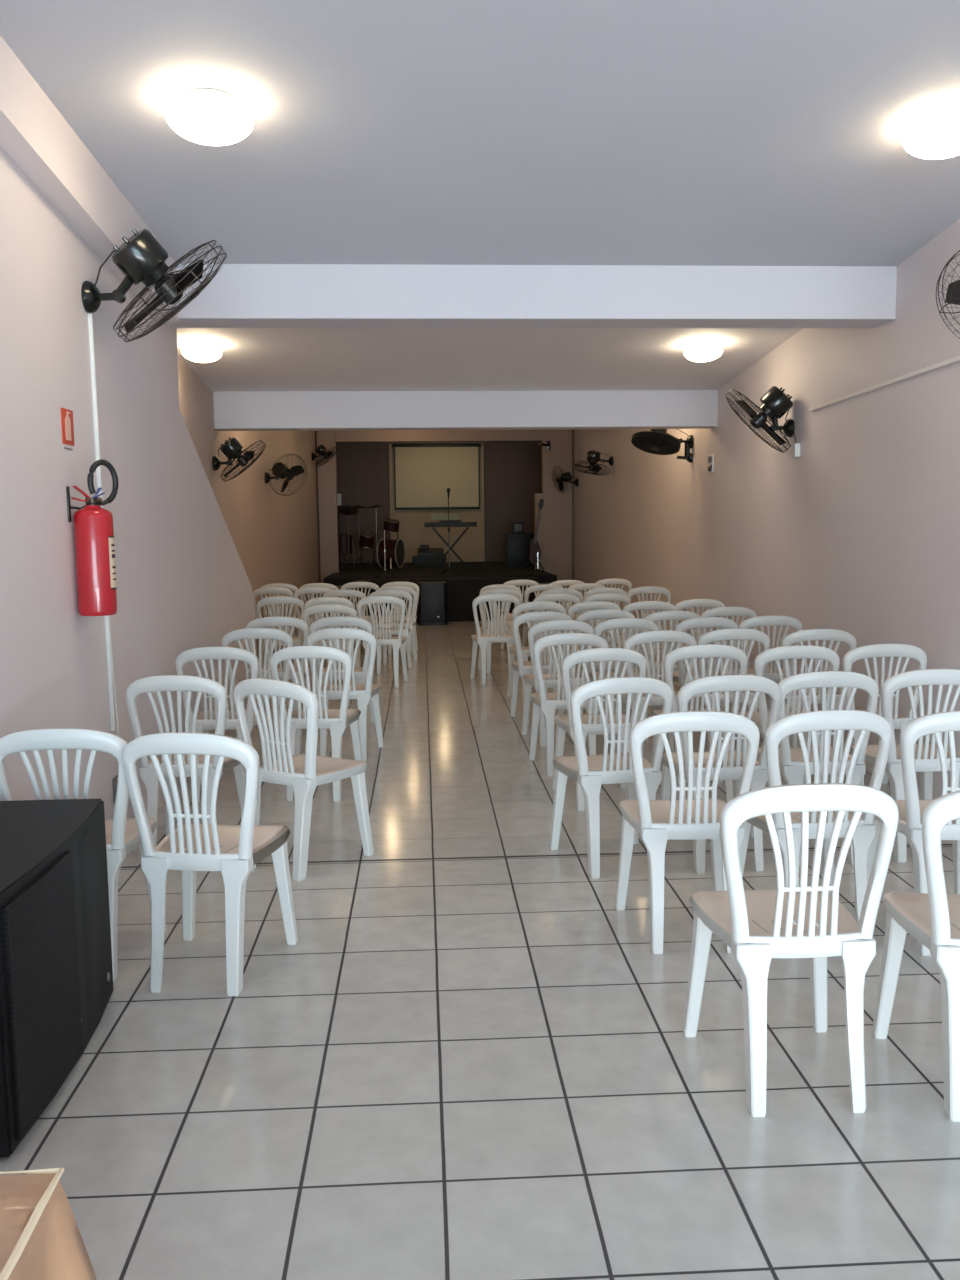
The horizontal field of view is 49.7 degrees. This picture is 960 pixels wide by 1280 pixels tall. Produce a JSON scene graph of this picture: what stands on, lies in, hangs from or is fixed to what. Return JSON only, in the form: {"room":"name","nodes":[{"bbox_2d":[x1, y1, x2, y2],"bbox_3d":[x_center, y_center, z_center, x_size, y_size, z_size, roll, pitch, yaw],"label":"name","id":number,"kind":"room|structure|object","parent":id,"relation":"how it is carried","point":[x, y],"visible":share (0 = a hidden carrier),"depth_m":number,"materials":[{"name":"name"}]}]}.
{"room":"community hall","nodes":[
{"label":"community hall","id":0,"kind":"room"},
{"bbox_2d":[0,35,178,321],"bbox_3d":[-1.657,-2.012,2.314,0.230,1.165,7.260,-1,6,-3],"label":"wall","id":1,"kind":"structure","parent":0,"point":[35,135],"depth_m":4.10,"materials":[{"name":"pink paint"}]},
{"bbox_2d":[0,146,256,838],"bbox_3d":[-1.783,-0.599,4.026,0.120,3.450,10.360,-1,6,-3],"label":"wall","id":2,"kind":"structure","parent":0,"point":[183,584],"depth_m":4.58,"materials":[{"name":"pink paint"}]},
{"bbox_2d":[60,407,74,449],"bbox_3d":[-1.744,-0.891,4.388,0.006,0.168,0.144,-1,6,-3],"label":"safety sign","id":3,"kind":"object","parent":2,"relation":"attached to","point":[67,426],"visible":1,"depth_m":4.38,"materials":[{"name":"red plastic"}]},
{"bbox_2d":[66,459,118,615],"bbox_3d":[-1.657,-0.442,4.467,0.177,0.667,0.167,-1,6,-3],"label":"fire extinguisher","id":4,"kind":"object","parent":2,"relation":"attached to","point":[93,524],"visible":1,"depth_m":4.42,"materials":[{"name":"red metal"}]},
{"bbox_2d":[108,536,116,589],"bbox_3d":[-1.604,-0.337,4.507,0.035,0.230,0.133,-4,7,-30],"label":"print","id":5,"kind":"object","parent":4,"relation":"attached to","point":[111,546],"depth_m":4.45},
{"bbox_2d":[88,313,114,730],"bbox_3d":[-1.756,-0.526,4.814,0.021,1.930,0.056,-1,6,-3],"label":"cable conduit","id":6,"kind":"object","parent":2,"relation":"attached to","point":[90,316],"visible":0.72,"depth_m":4.76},
{"bbox_2d":[81,229,226,341],"bbox_3d":[-1.427,-1.591,4.720,0.642,0.494,0.524,2,7,25],"label":"wall fan","id":7,"kind":"object","parent":2,"relation":"attached to","point":[141,258],"visible":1,"depth_m":4.61,"materials":[{"name":"metal"}]},
{"bbox_2d":[178,357,318,659],"bbox_3d":[-2.715,-1.630,12.671,0.150,3.600,13.050,-1,6,-3],"label":"wall","id":8,"kind":"structure","parent":0,"point":[274,536],"depth_m":12.58,"materials":[{"name":"paint"}]},
{"bbox_2d":[212,437,265,481],"bbox_3d":[-2.205,-1.676,9.646,0.511,0.411,0.449,4,8,36],"label":"wall fan","id":9,"kind":"object","parent":8,"relation":"attached to","point":[231,448],"visible":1,"depth_m":9.57,"materials":[{"name":"metal"}]},
{"bbox_2d":[264,454,306,495],"bbox_3d":[-2.416,-2.044,12.818,0.539,0.524,0.361,2,7,25],"label":"wall fan","id":10,"kind":"object","parent":8,"relation":"attached to","point":[280,470],"visible":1,"depth_m":12.81,"materials":[{"name":"metal"}]},
{"bbox_2d":[339,561,532,572],"bbox_3d":[-0.780,-1.490,21.804,4.880,0.120,4.940,-1,6,-3],"label":"floor","id":11,"kind":"structure","parent":0,"point":[493,565],"depth_m":20.93,"materials":[{"name":"black carpet"}]},
{"bbox_2d":[338,534,354,567],"bbox_3d":[-2.763,-1.798,20.989,0.407,0.692,0.407,5,9,42],"label":"tom drum","id":12,"kind":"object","parent":11,"relation":"on","point":[342,538],"depth_m":20.80,"materials":[{"name":"wood"}]},
{"bbox_2d":[358,531,375,566],"bbox_3d":[-2.303,-1.846,21.160,0.355,0.740,0.383,-1,6,-3],"label":"tom drum","id":13,"kind":"object","parent":11,"relation":"on","point":[367,538],"visible":0.99,"depth_m":21.05,"materials":[{"name":"red wood"}]},
{"bbox_2d":[377,539,404,567],"bbox_3d":[-1.802,-1.759,21.055,0.403,0.593,0.675,1,7,15],"label":"bass drum","id":14,"kind":"object","parent":11,"relation":"on","point":[395,549],"visible":0.94,"depth_m":20.84,"materials":[{"name":"red wood"}]},
{"bbox_2d":[412,556,445,565],"bbox_3d":[-1.096,-1.715,22.402,0.730,0.200,0.510,-1,6,-3],"label":"road case","id":15,"kind":"object","parent":11,"relation":"on","point":[417,560],"visible":0.94,"depth_m":22.15,"materials":[{"name":"black plastic"}]},
{"bbox_2d":[432,527,469,570],"bbox_3d":[-0.561,-1.756,19.908,0.716,0.824,0.400,-1,6,-3],"label":"keyboard stand","id":16,"kind":"object","parent":11,"relation":"on","point":[433,528],"visible":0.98,"depth_m":19.90,"materials":[{"name":"black metal"}]},
{"bbox_2d":[424,520,476,526],"bbox_3d":[-0.565,-2.232,19.855,1.000,0.130,0.320,-1,6,-3],"label":"electronic keyboard","id":17,"kind":"object","parent":16,"relation":"on","point":[442,523],"visible":1,"depth_m":19.70,"materials":[{"name":"black plastic"}]},
{"bbox_2d":[505,533,533,566],"bbox_3d":[0.840,-1.862,21.379,0.620,0.680,0.412,-1,6,-3],"label":"amplifier","id":18,"kind":"object","parent":11,"relation":"on","point":[517,545],"visible":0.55,"depth_m":21.17,"materials":[{"name":"black plastic"}]},
{"bbox_2d":[336,443,541,562],"bbox_3d":[-0.938,-2.943,24.290,5.200,3.600,0.200,-1,6,-3],"label":"wall","id":19,"kind":"structure","parent":0,"point":[512,471],"depth_m":24.14,"materials":[{"name":"paint"}]},
{"bbox_2d":[389,443,484,562],"bbox_3d":[-0.999,-3.227,24.129,2.190,3.000,0.070,-1,6,-3],"label":"wall panel","id":20,"kind":"object","parent":19,"relation":"attached to","point":[470,547],"visible":0.29,"depth_m":24.17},
{"bbox_2d":[392,444,480,509],"bbox_3d":[-0.994,-3.773,23.977,2.040,1.500,0.090,-1,6,-3],"label":"projection screen","id":21,"kind":"object","parent":20,"relation":"attached to","point":[423,473],"visible":1,"depth_m":23.97,"materials":[{"name":"beige fabric"}]},
{"bbox_2d":[336,441,541,443],"bbox_3d":[-0.552,-3.841,17.107,5.020,0.130,14.500,-1,6,-3],"label":"ceiling","id":22,"kind":"structure","parent":0,"point":[506,441],"depth_m":23.69,"materials":[{"name":"paint"}]},
{"bbox_2d":[317,429,571,604],"bbox_3d":[-0.625,-2.394,19.340,4.970,3.600,0.220,-1,6,-3],"label":"wall","id":23,"kind":"structure","parent":0,"point":[554,538],"depth_m":19.20,"materials":[{"name":"paint"}]},
{"bbox_2d":[572,429,573,605],"bbox_3d":[1.736,-2.316,19.329,0.038,3.400,0.030,-1,6,-3],"label":"pipe","id":24,"kind":"object","parent":23,"relation":"attached to","point":[572,429],"visible":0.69,"depth_m":19.30,"materials":[{"name":"plastic"}]},
{"bbox_2d":[213,390,717,430],"bbox_3d":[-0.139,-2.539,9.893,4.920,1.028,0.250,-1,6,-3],"label":"beam","id":25,"kind":"structure","parent":0,"point":[609,409],"depth_m":9.81,"materials":[{"name":"paint"}]},
{"bbox_2d":[0,610,959,1279],"bbox_3d":[-0.176,0.376,11.248,5.400,0.120,27.300,-1,6,-3],"label":"floor","id":26,"kind":"structure","parent":0,"point":[464,1061],"depth_m":3.01,"materials":[{"name":"tile"}]},
{"bbox_2d":[0,1168,96,1279],"bbox_3d":[-0.865,1.119,0.637,0.951,0.770,1.553,-1,6,-3],"label":"covered table","id":27,"kind":"object","parent":26,"relation":"on","point":[41,1238],"visible":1,"depth_m":1.27,"materials":[{"name":"fabric"}]},
{"bbox_2d":[0,799,113,1156],"bbox_3d":[-1.395,0.902,2.975,0.463,0.668,0.930,-1,6,-3],"label":"loudspeaker","id":28,"kind":"object","parent":26,"relation":"on","point":[56,971],"visible":1,"depth_m":2.83,"materials":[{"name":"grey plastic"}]},
{"bbox_2d":[1,851,82,1139],"bbox_3d":[-1.163,0.927,2.779,0.023,0.602,0.450,-1,6,-2],"label":"grille","id":29,"kind":"object","parent":28,"relation":"attached to","point":[40,972],"depth_m":2.71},
{"bbox_2d":[0,728,165,980],"bbox_3d":[-1.437,0.714,3.769,0.466,0.890,0.501,-1,6,-3],"label":"plastic chair","id":30,"kind":"object","parent":26,"relation":"on","point":[122,833],"visible":0.43,"depth_m":3.52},
{"bbox_2d":[126,675,244,851],"bbox_3d":[-1.382,0.577,4.995,0.466,0.890,0.501,0,6,3],"label":"plastic chair","id":31,"kind":"object","parent":26,"relation":"on","point":[168,683],"visible":0.51,"depth_m":4.77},
{"bbox_2d":[122,732,297,995],"bbox_3d":[-0.936,0.720,3.676,0.466,0.890,0.501,0,6,7],"label":"plastic chair","id":32,"kind":"object","parent":26,"relation":"on","point":[181,849],"visible":1,"depth_m":3.47,"materials":[{"name":"plastic"}]},
{"bbox_2d":[175,647,267,801],"bbox_3d":[-1.490,0.454,6.105,0.466,0.890,0.501,-1,6,-1],"label":"plastic chair","id":33,"kind":"object","parent":26,"relation":"on","point":[206,719],"visible":0.59,"depth_m":5.87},
{"bbox_2d":[222,628,295,757],"bbox_3d":[-1.500,0.338,7.150,0.466,0.890,0.501,-1,6,-5],"label":"plastic chair","id":34,"kind":"object","parent":26,"relation":"on","point":[248,633],"visible":0.3,"depth_m":6.90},
{"bbox_2d":[253,587,294,666],"bbox_3d":[-2.325,-0.170,11.773,0.466,0.890,0.501,-1,6,-5],"label":"plastic chair","id":35,"kind":"object","parent":26,"relation":"on","point":[266,590],"visible":0.27,"depth_m":11.52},
{"bbox_2d":[246,617,309,709],"bbox_3d":[-1.537,0.243,8.004,0.466,0.890,0.501,-1,6,-6],"label":"plastic chair","id":36,"kind":"object","parent":26,"relation":"on","point":[266,622],"visible":0.34,"depth_m":7.76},
{"bbox_2d":[260,583,298,633],"bbox_3d":[-2.388,-0.250,12.497,0.466,0.890,0.501,-1,6,-3],"label":"plastic chair","id":37,"kind":"object","parent":26,"relation":"on","point":[288,586],"visible":0.16,"depth_m":12.24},
{"bbox_2d":[256,596,309,677],"bbox_3d":[-1.930,-0.002,10.232,0.466,0.890,0.501,-1,6,-3],"label":"plastic chair","id":38,"kind":"object","parent":26,"relation":"on","point":[297,641],"visible":0.5,"depth_m":9.98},
{"bbox_2d":[233,678,372,880],"bbox_3d":[-0.812,0.591,4.817,0.466,0.890,0.501,3,7,30],"label":"plastic chair","id":39,"kind":"object","parent":26,"relation":"on","point":[303,775],"visible":0.93,"depth_m":4.62,"materials":[{"name":"plastic"}]},
{"bbox_2d":[293,587,337,666],"bbox_3d":[-1.831,-0.165,11.681,0.466,0.890,0.501,-1,6,-3],"label":"plastic chair","id":40,"kind":"object","parent":26,"relation":"on","point":[309,590],"visible":0.2,"depth_m":11.40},
{"bbox_2d":[270,646,362,800],"bbox_3d":[-0.943,0.449,6.104,0.466,0.890,0.501,0,6,3],"label":"plastic chair","id":41,"kind":"object","parent":26,"relation":"on","point":[336,720],"visible":0.79,"depth_m":5.90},
{"bbox_2d":[304,597,353,683],"bbox_3d":[-1.453,0.011,10.079,0.466,0.890,0.501,-1,6,-6],"label":"plastic chair","id":42,"kind":"object","parent":26,"relation":"on","point":[322,600],"visible":0.23,"depth_m":9.81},
{"bbox_2d":[303,604,358,706],"bbox_3d":[-1.300,0.110,9.171,0.466,0.890,0.501,-1,6,-3],"label":"plastic chair","id":43,"kind":"object","parent":26,"relation":"on","point":[325,608],"visible":0.23,"depth_m":8.90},
{"bbox_2d":[310,616,374,734],"bbox_3d":[-1.042,0.243,7.961,0.466,0.890,0.501,-1,6,-3],"label":"plastic chair","id":44,"kind":"object","parent":26,"relation":"on","point":[360,673],"visible":0.48,"depth_m":7.72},
{"bbox_2d":[306,628,383,760],"bbox_3d":[-0.912,0.338,7.092,0.466,0.890,0.501,0,6,1],"label":"plastic chair","id":45,"kind":"object","parent":26,"relation":"on","point":[363,693],"visible":0.76,"depth_m":6.89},
{"bbox_2d":[323,590,366,667],"bbox_3d":[-1.436,-0.115,11.204,0.466,0.890,0.501,-1,6,-1],"label":"plastic chair","id":46,"kind":"object","parent":26,"relation":"on","point":[334,593],"visible":0.17,"depth_m":10.94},
{"bbox_2d":[341,582,378,627],"bbox_3d":[-1.446,-0.279,12.677,0.466,0.890,0.501,-1,6,-3],"label":"plastic chair","id":47,"kind":"object","parent":26,"relation":"on","point":[350,585],"visible":0.39,"depth_m":12.41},
{"bbox_2d":[357,596,407,687],"bbox_3d":[-0.948,-0.006,10.186,0.466,0.890,0.501,-1,6,-1],"label":"plastic chair","id":48,"kind":"object","parent":26,"relation":"on","point":[397,642],"visible":0.8,"depth_m":9.97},
{"bbox_2d":[368,590,411,674],"bbox_3d":[-0.954,-0.106,11.081,0.466,0.890,0.501,-1,6,-5],"label":"plastic chair","id":49,"kind":"object","parent":26,"relation":"on","point":[396,593],"visible":0.66,"depth_m":10.87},
{"bbox_2d":[376,586,416,665],"bbox_3d":[-0.945,-0.184,11.779,0.466,0.890,0.501,-1,6,-3],"label":"plastic chair","id":50,"kind":"object","parent":26,"relation":"on","point":[410,590],"visible":0.36,"depth_m":11.58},
{"bbox_2d":[381,582,418,655],"bbox_3d":[-0.976,-0.280,12.643,0.466,0.890,0.501,-1,6,-6],"label":"plastic chair","id":51,"kind":"object","parent":26,"relation":"on","point":[408,584],"visible":0.33,"depth_m":12.43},
{"bbox_2d":[417,582,447,625],"bbox_3d":[-0.745,-0.573,16.282,0.477,0.660,0.376,-1,6,-3],"label":"speaker","id":52,"kind":"object","parent":26,"relation":"on","point":[432,607],"visible":1,"depth_m":16.11},
{"bbox_2d":[422,586,443,622],"bbox_3d":[-0.736,-0.553,16.107,0.330,0.580,0.016,-1,6,-3],"label":"grille","id":53,"kind":"object","parent":52,"relation":"attached to","point":[432,596],"depth_m":16.10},
{"bbox_2d":[323,570,556,621],"bbox_3d":[-0.687,-0.786,18.048,3.915,0.690,2.670,-1,6,-3],"label":"stage","id":54,"kind":"object","parent":26,"relation":"on","point":[464,588],"visible":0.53,"depth_m":16.79,"materials":[{"name":"black carpet"}]},
{"bbox_2d":[523,537,543,570],"bbox_3d":[1.019,-1.574,19.035,0.356,0.616,0.333,-5,8,-32],"label":"guitar stand","id":55,"kind":"object","parent":54,"relation":"on","point":[533,565],"visible":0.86,"depth_m":19.09,"materials":[{"name":"black metal"}]},
{"bbox_2d":[529,499,543,563],"bbox_3d":[1.029,-1.970,18.842,0.272,1.181,0.056,-1,6,-3],"label":"electric guitar","id":56,"kind":"object","parent":55,"relation":"on","point":[534,545],"visible":0.98,"depth_m":18.85,"materials":[{"name":"brown wood"}]},
{"bbox_2d":[470,594,519,684],"bbox_3d":[0.141,-0.032,10.314,0.466,0.890,0.501,-1,6,-6],"label":"plastic chair","id":57,"kind":"object","parent":26,"relation":"on","point":[479,639],"visible":0.95,"depth_m":10.10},
{"bbox_2d":[478,589,522,673],"bbox_3d":[0.207,-0.114,11.045,0.466,0.890,0.501,-1,6,-3],"label":"plastic chair","id":58,"kind":"object","parent":26,"relation":"on","point":[484,630],"visible":0.41,"depth_m":10.83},
{"bbox_2d":[480,584,520,626],"bbox_3d":[0.222,-0.204,11.852,0.466,0.890,0.501,-1,6,-3],"label":"plastic chair","id":59,"kind":"object","parent":26,"relation":"on","point":[498,586],"visible":0.23,"depth_m":11.59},
{"bbox_2d":[501,580,538,648],"bbox_3d":[0.489,-0.313,12.802,0.466,0.890,0.501,-1,6,-3],"label":"plastic chair","id":60,"kind":"object","parent":26,"relation":"on","point":[519,583],"visible":0.24,"depth_m":12.53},
{"bbox_2d":[507,601,565,702],"bbox_3d":[0.492,0.084,9.248,0.466,0.890,0.501,-1,6,-7],"label":"plastic chair","id":61,"kind":"object","parent":26,"relation":"on","point":[541,605],"visible":0.36,"depth_m":9.02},
{"bbox_2d":[510,612,571,726],"bbox_3d":[0.476,0.200,8.213,0.466,0.890,0.501,-1,6,-3],"label":"plastic chair","id":62,"kind":"object","parent":26,"relation":"on","point":[520,667],"visible":0.49,"depth_m":8.00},
{"bbox_2d":[522,584,563,646],"bbox_3d":[0.710,-0.198,11.759,0.466,0.890,0.501,-1,6,-5],"label":"plastic chair","id":63,"kind":"object","parent":26,"relation":"on","point":[544,587],"visible":0.16,"depth_m":11.49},
{"bbox_2d":[531,594,580,673],"bbox_3d":[0.733,-0.030,10.247,0.466,0.890,0.501,-1,6,-3],"label":"plastic chair","id":64,"kind":"object","parent":26,"relation":"on","point":[547,597],"visible":0.16,"depth_m":9.97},
{"bbox_2d":[522,620,593,746],"bbox_3d":[0.549,0.278,7.500,0.466,0.890,0.501,-1,6,-6],"label":"plastic chair","id":65,"kind":"object","parent":26,"relation":"on","point":[550,680],"visible":0.53,"depth_m":7.29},
{"bbox_2d":[539,589,582,673],"bbox_3d":[0.819,-0.114,10.988,0.466,0.890,0.501,-1,6,-6],"label":"plastic chair","id":66,"kind":"object","parent":26,"relation":"on","point":[576,593],"visible":0.1,"depth_m":10.72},
{"bbox_2d":[529,633,607,775],"bbox_3d":[0.554,0.374,6.644,0.466,0.890,0.501,-1,6,-3],"label":"plastic chair","id":67,"kind":"object","parent":26,"relation":"on","point":[548,703],"visible":0.56,"depth_m":6.44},
{"bbox_2d":[568,601,620,672],"bbox_3d":[0.983,0.086,9.186,0.466,0.890,0.501,-1,6,-3],"label":"plastic chair","id":68,"kind":"object","parent":26,"relation":"on","point":[596,605],"visible":0.14,"depth_m":8.91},
{"bbox_2d":[552,648,646,810],"bbox_3d":[0.660,0.460,5.864,0.466,0.890,0.501,-1,6,-5],"label":"plastic chair","id":69,"kind":"object","parent":26,"relation":"on","point":[563,721],"visible":0.66,"depth_m":5.64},
{"bbox_2d":[582,588,627,646],"bbox_3d":[1.307,-0.128,11.075,0.466,0.890,0.501,-1,6,-3],"label":"plastic chair","id":70,"kind":"object","parent":26,"relation":"on","point":[596,590],"visible":0.12,"depth_m":10.79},
{"bbox_2d":[576,609,634,713],"bbox_3d":[0.995,0.177,8.370,0.466,0.890,0.501,0,6,1],"label":"plastic chair","id":71,"kind":"object","parent":26,"relation":"on","point":[609,614],"visible":0.27,"depth_m":8.10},
{"bbox_2d":[583,593,630,670],"bbox_3d":[1.208,-0.031,10.213,0.466,0.890,0.501,-1,6,-5],"label":"plastic chair","id":72,"kind":"object","parent":26,"relation":"on","point":[604,597],"visible":0.24,"depth_m":9.94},
{"bbox_2d":[550,677,672,878],"bbox_3d":[0.591,0.580,4.793,0.466,0.890,0.501,-2,6,-11],"label":"plastic chair","id":73,"kind":"object","parent":26,"relation":"on","point":[590,780],"visible":0.91,"depth_m":4.58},
{"bbox_2d":[588,618,658,741],"bbox_3d":[1.032,0.263,7.596,0.466,0.890,0.501,-1,6,-3],"label":"plastic chair","id":74,"kind":"object","parent":26,"relation":"on","point":[621,623],"visible":0.41,"depth_m":7.33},
{"bbox_2d":[625,586,670,645],"bbox_3d":[1.792,-0.149,11.220,0.466,0.890,0.501,-1,6,0],"label":"plastic chair","id":75,"kind":"object","parent":26,"relation":"on","point":[647,589],"visible":0.31,"depth_m":10.96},
{"bbox_2d":[621,601,676,680],"bbox_3d":[1.462,0.083,9.172,0.466,0.890,0.501,-1,6,-1],"label":"plastic chair","id":76,"kind":"object","parent":26,"relation":"on","point":[643,605],"visible":0.24,"depth_m":8.90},
{"bbox_2d":[609,630,696,757],"bbox_3d":[1.109,0.358,6.734,0.466,0.890,0.501,-1,6,-7],"label":"plastic chair","id":77,"kind":"object","parent":26,"relation":"on","point":[666,636],"visible":0.32,"depth_m":6.49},
{"bbox_2d":[638,611,702,715],"bbox_3d":[1.470,0.194,8.177,0.466,0.890,0.501,-1,6,-3],"label":"plastic chair","id":78,"kind":"object","parent":26,"relation":"on","point":[663,615],"visible":0.24,"depth_m":7.91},
{"bbox_2d":[615,711,759,953],"bbox_3d":[0.773,0.670,3.969,0.466,0.890,0.501,-1,6,-1],"label":"plastic chair","id":79,"kind":"object","parent":26,"relation":"on","point":[642,815],"visible":0.86,"depth_m":3.77,"materials":[{"name":"plastic"}]},
{"bbox_2d":[651,644,747,802],"bbox_3d":[1.243,0.442,5.975,0.466,0.890,0.501,-1,6,-3],"label":"plastic chair","id":80,"kind":"object","parent":26,"relation":"on","point":[711,651],"visible":0.34,"depth_m":5.72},
{"bbox_2d":[660,617,738,733],"bbox_3d":[1.591,0.256,7.606,0.466,0.890,0.501,-1,6,-7],"label":"plastic chair","id":81,"kind":"object","parent":26,"relation":"on","point":[704,622],"visible":0.38,"depth_m":7.35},
{"bbox_2d":[675,599,724,659],"bbox_3d":[1.925,0.058,9.357,0.466,0.890,0.501,-1,6,-3],"label":"plastic chair","id":82,"kind":"object","parent":26,"relation":"on","point":[708,603],"visible":0.23,"depth_m":9.08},
{"bbox_2d":[659,675,781,873],"bbox_3d":[1.094,0.571,4.832,0.466,0.890,0.501,-1,6,-5],"label":"plastic chair","id":83,"kind":"object","parent":26,"relation":"on","point":[733,761],"visible":0.58,"depth_m":4.62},
{"bbox_2d":[697,607,756,706],"bbox_3d":[1.961,0.154,8.492,0.466,0.890,0.501,-1,6,-6],"label":"plastic chair","id":84,"kind":"object","parent":26,"relation":"on","point":[720,611],"visible":0.23,"depth_m":8.22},
{"bbox_2d":[688,629,769,766],"bbox_3d":[1.602,0.345,6.811,0.466,0.890,0.501,-1,6,-3],"label":"plastic chair","id":85,"kind":"object","parent":26,"relation":"on","point":[722,635],"visible":0.33,"depth_m":6.56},
{"bbox_2d":[729,616,802,737],"bbox_3d":[2.079,0.243,7.683,0.466,0.890,0.501,-1,6,-3],"label":"plastic chair","id":86,"kind":"object","parent":26,"relation":"on","point":[771,673],"visible":0.45,"depth_m":7.43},
{"bbox_2d":[738,645,839,786],"bbox_3d":[1.723,0.446,5.892,0.466,0.890,0.501,-1,6,-3],"label":"plastic chair","id":87,"kind":"object","parent":26,"relation":"on","point":[803,652],"visible":0.44,"depth_m":5.64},
{"bbox_2d":[683,783,898,1116],"bbox_3d":[0.852,0.785,2.935,0.466,0.890,0.501,-1,6,-3],"label":"plastic chair","id":88,"kind":"object","parent":26,"relation":"on","point":[830,930],"visible":1,"depth_m":2.73,"materials":[{"name":"plastic"}]},
{"bbox_2d":[767,629,855,760],"bbox_3d":[2.128,0.348,6.739,0.466,0.890,0.501,-1,6,0],"label":"plastic chair","id":89,"kind":"object","parent":26,"relation":"on","point":[816,635],"visible":0.3,"depth_m":6.48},
{"bbox_2d":[750,671,878,865],"bbox_3d":[1.566,0.556,4.917,0.466,0.890,0.501,-1,6,-1],"label":"plastic chair","id":90,"kind":"object","parent":26,"relation":"on","point":[792,771],"visible":0.56,"depth_m":4.69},
{"bbox_2d":[739,710,891,930],"bbox_3d":[1.238,0.666,3.964,0.466,0.890,0.501,-1,6,-6],"label":"plastic chair","id":91,"kind":"object","parent":26,"relation":"on","point":[864,834],"visible":0.49,"depth_m":3.73,"materials":[{"name":"plastic"}]},
{"bbox_2d":[820,644,926,784],"bbox_3d":[2.217,0.437,5.928,0.466,0.890,0.501,-1,6,-3],"label":"plastic chair","id":92,"kind":"object","parent":26,"relation":"on","point":[873,651],"visible":0.3,"depth_m":5.67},
{"bbox_2d":[850,669,959,862],"bbox_3d":[2.051,0.548,4.954,0.466,0.890,0.501,-1,6,-3],"label":"plastic chair","id":93,"kind":"object","parent":26,"relation":"on","point":[927,760],"visible":0.56,"depth_m":4.74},
{"bbox_2d":[855,711,959,955],"bbox_3d":[1.736,0.665,3.931,0.466,0.890,0.501,-1,6,-1],"label":"plastic chair","id":94,"kind":"object","parent":26,"relation":"on","point":[911,809],"visible":0.49,"depth_m":3.73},
{"bbox_2d":[872,791,959,1121],"bbox_3d":[1.396,0.785,2.885,0.466,0.890,0.501,0,6,5],"label":"plastic chair","id":95,"kind":"object","parent":26,"relation":"on","point":[927,917],"visible":1,"depth_m":2.72,"materials":[{"name":"plastic"}]},
{"bbox_2d":[0,0,959,265],"bbox_3d":[0.567,-2.155,2.443,4.430,0.737,7.300,-1,6,-3],"label":"ceiling","id":96,"kind":"structure","parent":0,"point":[389,132],"depth_m":4.25,"materials":[{"name":"paint"}]},
{"bbox_2d":[165,89,253,145],"bbox_3d":[-1.036,-1.998,3.979,0.328,0.146,0.328,1,7,14],"label":"ceiling light","id":97,"kind":"object","parent":96,"relation":"attached to","point":[211,117],"visible":1,"depth_m":3.89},
{"bbox_2d":[902,106,959,158],"bbox_3d":[1.952,-2.119,4.343,0.338,0.153,0.337,2,7,25],"label":"ceiling light","id":98,"kind":"object","parent":96,"relation":"attached to","point":[936,135],"visible":1,"depth_m":4.27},
{"bbox_2d":[177,328,802,391],"bbox_3d":[-0.037,-2.402,8.050,5.020,0.492,3.550,-1,6,-3],"label":"ceiling","id":99,"kind":"structure","parent":0,"point":[252,359],"depth_m":8.47,"materials":[{"name":"paint"}]},
{"bbox_2d":[181,341,221,362],"bbox_3d":[-2.119,-2.191,7.897,0.298,0.140,0.298,1,7,14],"label":"ceiling light","id":100,"kind":"object","parent":99,"relation":"attached to","point":[198,351],"visible":1,"depth_m":7.81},
{"bbox_2d":[684,341,722,361],"bbox_3d":[1.745,-2.252,8.107,0.298,0.140,0.298,1,7,14],"label":"ceiling light","id":101,"kind":"object","parent":99,"relation":"attached to","point":[700,351],"visible":1,"depth_m":8.02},
{"bbox_2d":[165,264,896,327],"bbox_3d":[0.067,-2.219,6.187,4.920,0.645,0.300,-1,6,-3],"label":"beam","id":102,"kind":"structure","parent":0,"point":[239,295],"depth_m":6.08,"materials":[{"name":"paint"}]},
{"bbox_2d":[574,219,959,798],"bbox_3d":[2.402,-1.499,9.244,0.150,4.000,20.450,-1,6,-3],"label":"wall","id":103,"kind":"structure","parent":0,"point":[857,534],"depth_m":7.27,"materials":[{"name":"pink paint"}]},
{"bbox_2d":[552,466,578,492],"bbox_3d":[1.543,-2.912,18.778,0.405,0.491,0.501,3,7,32],"label":"wall fan","id":104,"kind":"object","parent":103,"relation":"attached to","point":[566,477],"visible":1,"depth_m":18.78,"materials":[{"name":"metal"}]},
{"bbox_2d":[572,450,613,474],"bbox_3d":[1.671,-2.632,15.401,0.604,0.384,0.563,-1,6,-3],"label":"wall fan","id":105,"kind":"object","parent":103,"relation":"attached to","point":[593,457],"visible":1,"depth_m":15.33,"materials":[{"name":"metal"}]},
{"bbox_2d":[631,429,693,454],"bbox_3d":[1.899,-2.086,10.678,0.680,0.343,0.523,-1,6,-3],"label":"wall fan","id":106,"kind":"object","parent":103,"relation":"attached to","point":[654,441],"visible":0.96,"depth_m":10.61,"materials":[{"name":"metal"}]},
{"bbox_2d":[725,386,794,452],"bbox_3d":[2.131,-1.679,7.924,0.528,0.504,0.622,-1,6,-3],"label":"wall fan","id":107,"kind":"object","parent":103,"relation":"attached to","point":[775,403],"visible":1,"depth_m":7.83,"materials":[{"name":"metal"}]},
{"bbox_2d":[809,356,959,411],"bbox_3d":[2.615,-1.327,3.789,0.022,0.160,7.560,-1,6,-3],"label":"conduit","id":108,"kind":"object","parent":103,"relation":"attached to","point":[955,359],"visible":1,"depth_m":6.23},
{"bbox_2d":[936,250,959,338],"bbox_3d":[2.299,-1.511,4.577,0.542,0.465,0.448,3,7,29],"label":"wall fan","id":109,"kind":"object","parent":103,"relation":"attached to","point":[953,291],"visible":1,"depth_m":4.71,"materials":[{"name":"metal"}]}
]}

